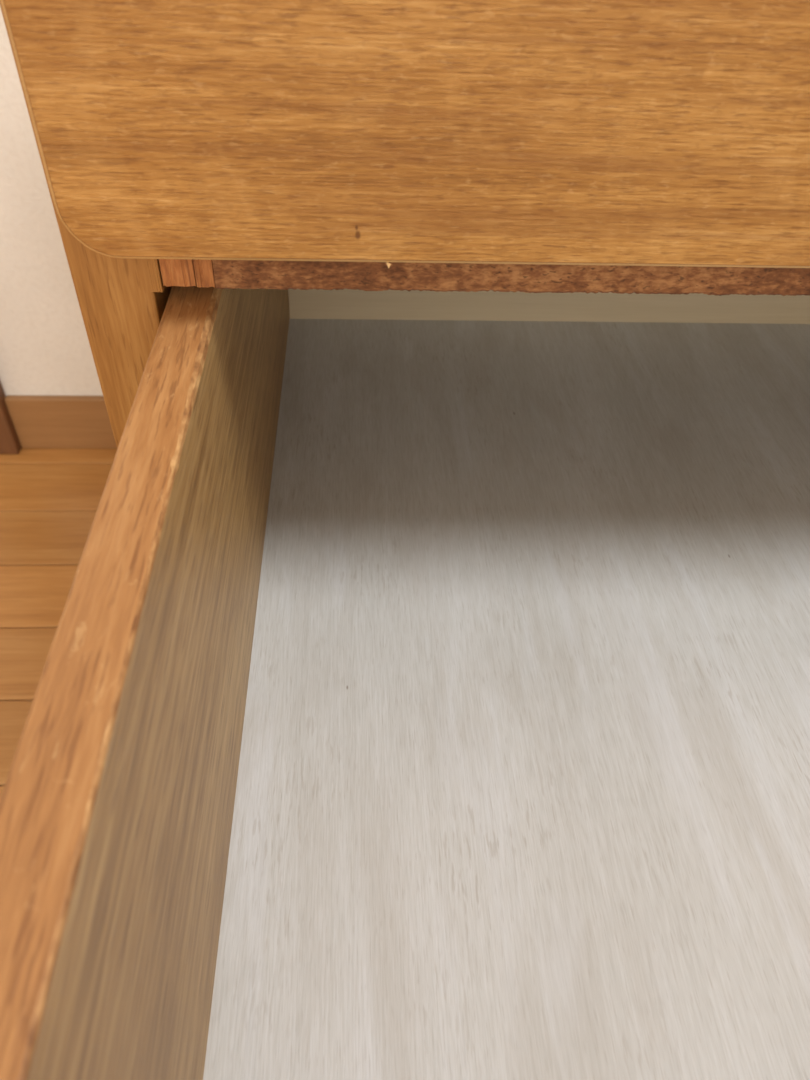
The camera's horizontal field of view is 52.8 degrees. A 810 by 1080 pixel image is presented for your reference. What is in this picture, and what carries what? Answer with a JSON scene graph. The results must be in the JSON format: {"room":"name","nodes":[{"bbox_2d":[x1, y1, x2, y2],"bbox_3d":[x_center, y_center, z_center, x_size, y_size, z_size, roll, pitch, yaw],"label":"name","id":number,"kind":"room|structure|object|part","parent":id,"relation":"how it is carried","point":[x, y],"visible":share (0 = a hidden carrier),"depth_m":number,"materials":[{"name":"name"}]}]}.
{"room":"bedroom","nodes":[
{"label":"bedroom","id":0,"kind":"room"},
{"bbox_2d":[0,7,102,395],"bbox_3d":[0.244,-1.011,0.203,3.600,2.400,0.100,0,44,-3],"label":"wall","id":1,"kind":"structure","parent":0,"point":[45,349],"depth_m":0.82,"materials":[{"name":"paint"}]},
{"bbox_2d":[0,382,21,453],"bbox_3d":[-0.445,-0.822,0.261,0.060,2.000,0.020,0,44,-3],"label":"trim","id":2,"kind":"structure","parent":1,"relation":"attached to","point":[9,440],"depth_m":0.93,"materials":[{"name":"brown wood"}]},
{"bbox_2d":[4,395,116,448],"bbox_3d":[0.776,-0.141,1.008,2.456,0.070,0.009,0,44,-3],"label":"baseboard","id":3,"kind":"structure","parent":1,"relation":"attached to","point":[39,421],"depth_m":0.94,"materials":[{"name":"brown wood"}]},
{"bbox_2d":[0,448,116,796],"bbox_3d":[0.270,0.929,-0.067,3.600,0.002,2.995,0,44,-3],"label":"floor","id":4,"kind":"structure","parent":0,"point":[50,499],"depth_m":0.84,"materials":[{"name":"brown wood"}]},
{"bbox_2d":[0,0,809,1079],"bbox_3d":[0.216,-0.088,0.442,0.645,0.742,0.813,0,44,-3],"label":"dresser","id":5,"kind":"object","parent":4,"relation":"on","point":[422,692],"visible":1,"depth_m":0.23,"materials":[{"name":"brown wood"}]},
{"bbox_3d":[-0.098,-0.165,0.521,0.022,0.720,0.557,0,44,-3],"label":"panel","id":6,"kind":"part","parent":5,"relation":"part of","materials":[{"name":"brown wood"}]},
{"bbox_2d":[0,285,289,1079],"bbox_3d":[-0.062,-0.016,0.275,0.014,0.138,0.462,0,44,-3],"label":"drawer side","id":7,"kind":"object","parent":5,"relation":"in","point":[134,799],"depth_m":0.17,"materials":[{"name":"brown wood"}]},
{"bbox_2d":[0,0,809,267],"bbox_3d":[0.231,-0.145,0.158,0.624,0.190,0.018,0,44,-3],"label":"drawer","id":8,"kind":"object","parent":5,"relation":"in","point":[168,133],"depth_m":0.18,"materials":[{"name":"brown wood"}]},
{"bbox_2d":[203,319,809,1079],"bbox_3d":[0.223,0.028,0.330,0.568,0.005,0.454,0,44,-3],"label":"drawer bottom","id":9,"kind":"object","parent":5,"relation":"in","point":[519,789],"depth_m":0.28,"materials":[{"name":"white wood"}]},
{"bbox_3d":[0.235,-0.090,0.243,0.577,0.029,0.027,0,44,-3],"label":"rail","id":10,"kind":"part","parent":5,"relation":"part of","materials":[{"name":"brown wood"}]},
{"bbox_2d":[288,289,809,323],"bbox_3d":[0.214,-0.169,0.457,0.560,0.124,0.012,0,44,-3],"label":"drawer back","id":11,"kind":"object","parent":5,"relation":"in","point":[311,306],"depth_m":0.47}
]}

